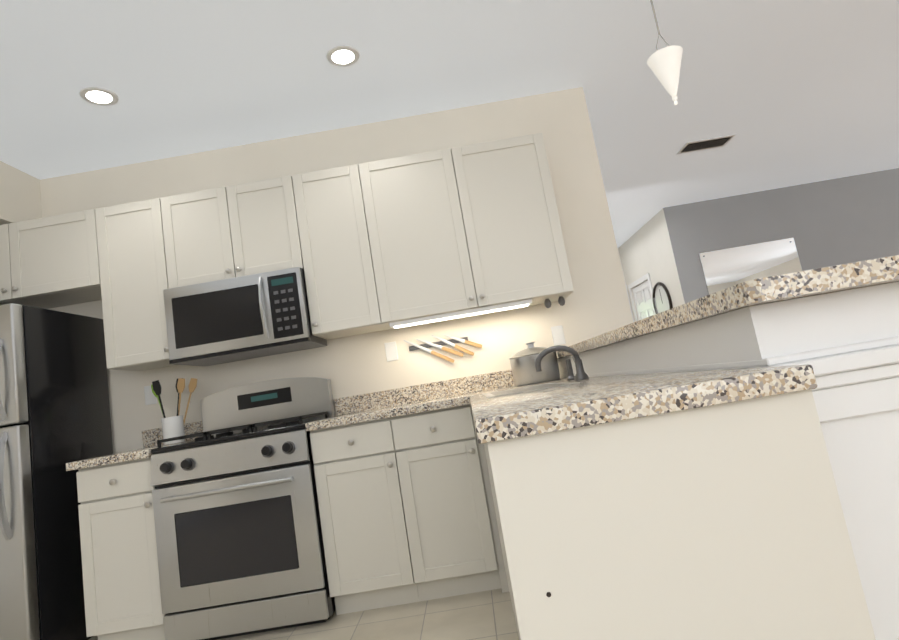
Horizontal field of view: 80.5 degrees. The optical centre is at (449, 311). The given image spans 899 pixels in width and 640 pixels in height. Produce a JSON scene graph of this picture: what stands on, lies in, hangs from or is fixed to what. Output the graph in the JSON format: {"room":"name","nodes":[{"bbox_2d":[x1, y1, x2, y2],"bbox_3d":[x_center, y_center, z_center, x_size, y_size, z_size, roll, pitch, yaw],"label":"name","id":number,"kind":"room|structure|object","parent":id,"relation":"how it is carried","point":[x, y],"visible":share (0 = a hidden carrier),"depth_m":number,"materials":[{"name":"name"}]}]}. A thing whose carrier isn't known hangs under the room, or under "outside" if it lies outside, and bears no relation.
{"room":"kitchen","nodes":[
{"label":"kitchen","id":0,"kind":"room"},
{"bbox_2d":[0,161,41,224],"bbox_3d":[-3.028,-1.075,0.158,0.595,0.365,6.600,-10,-8,1],"label":"soffit","id":1,"kind":"structure","parent":0,"point":[20,195],"depth_m":3.25,"materials":[{"name":"beige paint"}]},
{"bbox_2d":[151,378,196,444],"bbox_3d":[-1.559,0.556,2.990,0.260,0.358,0.128,-10,-8,1],"label":"utensil crock","id":2,"kind":"object","parent":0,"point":[172,427],"visible":0.9,"depth_m":2.96,"materials":[{"name":"ceramic"}]},
{"bbox_2d":[88,553,518,639],"bbox_3d":[-0.903,1.142,-0.212,4.060,0.050,6.600,-10,-8,1],"label":"floor","id":3,"kind":"structure","parent":0,"point":[486,615],"depth_m":2.33,"materials":[{"name":"tile"}]},
{"bbox_2d":[0,303,112,639],"bbox_3d":[-2.395,0.903,2.799,0.790,1.730,0.735,-10,-8,1],"label":"fridge","id":4,"kind":"object","parent":3,"relation":"on","point":[55,417],"visible":0.92,"depth_m":2.65,"materials":[{"name":"black metal"}]},
{"bbox_2d":[150,377,335,639],"bbox_3d":[-1.008,0.948,2.773,0.756,1.185,0.676,-10,-8,1],"label":"range","id":5,"kind":"object","parent":3,"relation":"on","point":[239,542],"visible":0.98,"depth_m":2.48,"materials":[{"name":"grey metal"}]},
{"bbox_2d":[0,133,898,639],"bbox_3d":[-0.766,0.231,2.054,4.302,2.310,2.342,-10,-8,1],"label":"kitchen cabinets","id":6,"kind":"object","parent":3,"relation":"on","point":[722,465],"visible":0.94,"depth_m":1.88,"materials":[{"name":"beige paint"}]},
{"bbox_2d":[163,267,326,365],"bbox_3d":[-1.161,0.037,3.047,0.760,0.414,0.448,-10,-8,1],"label":"microwave","id":7,"kind":"object","parent":6,"relation":"attached to","point":[237,318],"visible":1,"depth_m":2.88,"materials":[{"name":"grey metal"}]},
{"bbox_2d":[65,361,584,471],"bbox_3d":[-0.601,0.532,2.866,2.520,0.139,0.642,-10,-8,1],"label":"countertop","id":8,"kind":"structure","parent":6,"relation":"on","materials":[{"name":"stone"}]},
{"bbox_2d":[509,342,559,385],"bbox_3d":[0.468,0.280,2.950,0.268,0.228,0.360,-10,-8,1],"label":"pot","id":9,"kind":"object","parent":6,"relation":"on","point":[523,367],"visible":0.9,"depth_m":2.84,"materials":[{"name":"silver metal"}]},
{"bbox_2d":[544,299,550,307],"bbox_3d":[0.561,-0.048,3.032,0.040,0.055,0.040,-10,-8,1],"label":"hook","id":10,"kind":"object","parent":6,"relation":"attached to","point":[547,303],"visible":1,"depth_m":3.02,"materials":[{"name":"grey metal"}]},
{"bbox_2d":[558,296,564,305],"bbox_3d":[0.640,-0.061,3.031,0.040,0.055,0.040,-10,-8,1],"label":"hook","id":11,"kind":"object","parent":6,"relation":"attached to","point":[561,300],"visible":1,"depth_m":3.02,"materials":[{"name":"grey metal"}]},
{"bbox_2d":[40,87,632,547],"bbox_3d":[-1.045,0.246,3.322,4.310,2.720,0.150,-10,-8,1],"label":"wall","id":12,"kind":"structure","parent":0,"point":[592,307],"depth_m":3.29,"materials":[{"name":"beige paint"}]},
{"bbox_2d":[144,386,156,404],"bbox_3d":[-1.819,0.505,3.232,0.070,0.114,0.007,-10,-8,1],"label":"outlet","id":13,"kind":"object","parent":12,"relation":"attached to","point":[150,398],"visible":0.77,"depth_m":3.23,"materials":[{"name":"white plastic"}]},
{"bbox_2d":[384,341,397,361],"bbox_3d":[-0.352,0.239,3.220,0.070,0.114,0.007,-10,-8,1],"label":"outlet","id":14,"kind":"object","parent":12,"relation":"attached to","point":[391,351],"visible":1,"depth_m":3.22,"materials":[{"name":"white plastic"}]},
{"bbox_2d":[404,335,481,362],"bbox_3d":[-0.034,0.221,3.203,0.467,0.189,0.025,-10,-8,1],"label":"knives","id":15,"kind":"object","parent":12,"relation":"attached to","point":[439,344],"visible":0.94,"depth_m":3.20,"materials":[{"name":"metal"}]},
{"bbox_2d":[551,325,565,345],"bbox_3d":[0.655,0.141,3.201,0.070,0.114,0.007,-10,-8,1],"label":"outlet","id":16,"kind":"object","parent":12,"relation":"attached to","point":[558,335],"visible":1,"depth_m":3.20,"materials":[{"name":"white plastic"}]},
{"bbox_2d":[0,0,898,247],"bbox_3d":[2.526,-1.857,2.709,12.060,0.060,12.100,-10,-8,1],"label":"ceiling","id":17,"kind":"structure","parent":0,"point":[788,93],"depth_m":3.07,"materials":[{"name":"paint"}]},
{"bbox_2d":[79,87,118,105],"bbox_3d":[-1.794,-1.102,2.721,0.172,0.006,0.172,-10,-8,1],"label":"recessed light","id":18,"kind":"object","parent":17,"relation":"in","point":[99,96],"visible":1,"depth_m":2.71,"materials":[{"name":"white"}]},
{"bbox_2d":[326,45,359,66],"bbox_3d":[-0.546,-1.309,2.724,0.172,0.006,0.172,-10,-8,1],"label":"recessed light","id":19,"kind":"object","parent":17,"relation":"in","point":[342,56],"visible":1,"depth_m":2.72,"materials":[{"name":"white"}]},
{"bbox_2d":[647,0,682,105],"bbox_3d":[0.917,-1.241,2.334,0.149,0.721,0.149,-10,-8,1],"label":"pendant light","id":20,"kind":"object","parent":17,"relation":"hanging from","point":[664,64],"visible":1,"depth_m":2.27,"materials":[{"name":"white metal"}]},
{"bbox_2d":[676,134,735,153],"bbox_3d":[2.282,-1.494,4.737,0.430,0.010,0.230,-10,-8,1],"label":"ceiling vent","id":21,"kind":"object","parent":17,"relation":"in","point":[704,144],"visible":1,"depth_m":4.73,"materials":[{"name":"black metal"}]},
{"bbox_2d":[618,248,627,289],"bbox_3d":[0.616,0.694,8.458,5.020,2.720,0.150,-10,-8,1],"label":"wall","id":22,"kind":"structure","parent":0,"point":[622,267],"depth_m":8.51,"materials":[{"name":"white paint"}]},
{"bbox_2d":[627,290,633,322],"bbox_3d":[2.708,0.679,8.331,0.630,2.026,0.090,-10,-8,1],"label":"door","id":23,"kind":"structure","parent":22,"relation":"in","point":[630,306],"depth_m":8.44,"materials":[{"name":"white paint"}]},
{"bbox_2d":[619,212,679,321],"bbox_3d":[2.986,0.161,7.469,0.150,2.720,1.800,-10,-8,1],"label":"wall","id":24,"kind":"structure","parent":0,"point":[643,251],"depth_m":7.29,"materials":[{"name":"white paint"}]},
{"bbox_2d":[628,273,657,320],"bbox_3d":[2.965,0.531,7.744,0.018,2.079,0.946,-10,-8,1],"label":"door frame","id":25,"kind":"structure","parent":24,"relation":"attached to","point":[639,281],"depth_m":7.84,"materials":[{"name":"white wood"}]},
{"bbox_2d":[632,280,654,319],"bbox_3d":[2.975,0.565,7.737,0.115,2.000,0.796,-10,-8,1],"label":"hall door","id":26,"kind":"structure","parent":24,"relation":"in","point":[643,300],"depth_m":7.86,"materials":[{"name":"white paint"}]},
{"bbox_2d":[652,282,672,313],"bbox_3d":[2.840,-0.113,7.097,0.034,0.578,0.578,-10,-8,1],"label":"round clock","id":27,"kind":"object","parent":24,"relation":"attached to","point":[662,297],"visible":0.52,"depth_m":7.09,"materials":[{"name":"white"}]},
{"bbox_2d":[659,168,898,304],"bbox_3d":[5.854,-0.457,6.472,6.030,2.720,0.156,-10,-8,1],"label":"wall","id":28,"kind":"structure","parent":0,"point":[840,221],"depth_m":6.54,"materials":[{"name":"grey paint"}]},
{"bbox_2d":[699,237,801,294],"bbox_3d":[3.694,-0.461,6.456,1.170,0.735,0.012,-10,-8,1],"label":"mirror","id":29,"kind":"object","parent":28,"relation":"attached to","point":[726,268],"visible":0.52,"depth_m":6.47,"materials":[{"name":"silver metal"}]}
]}

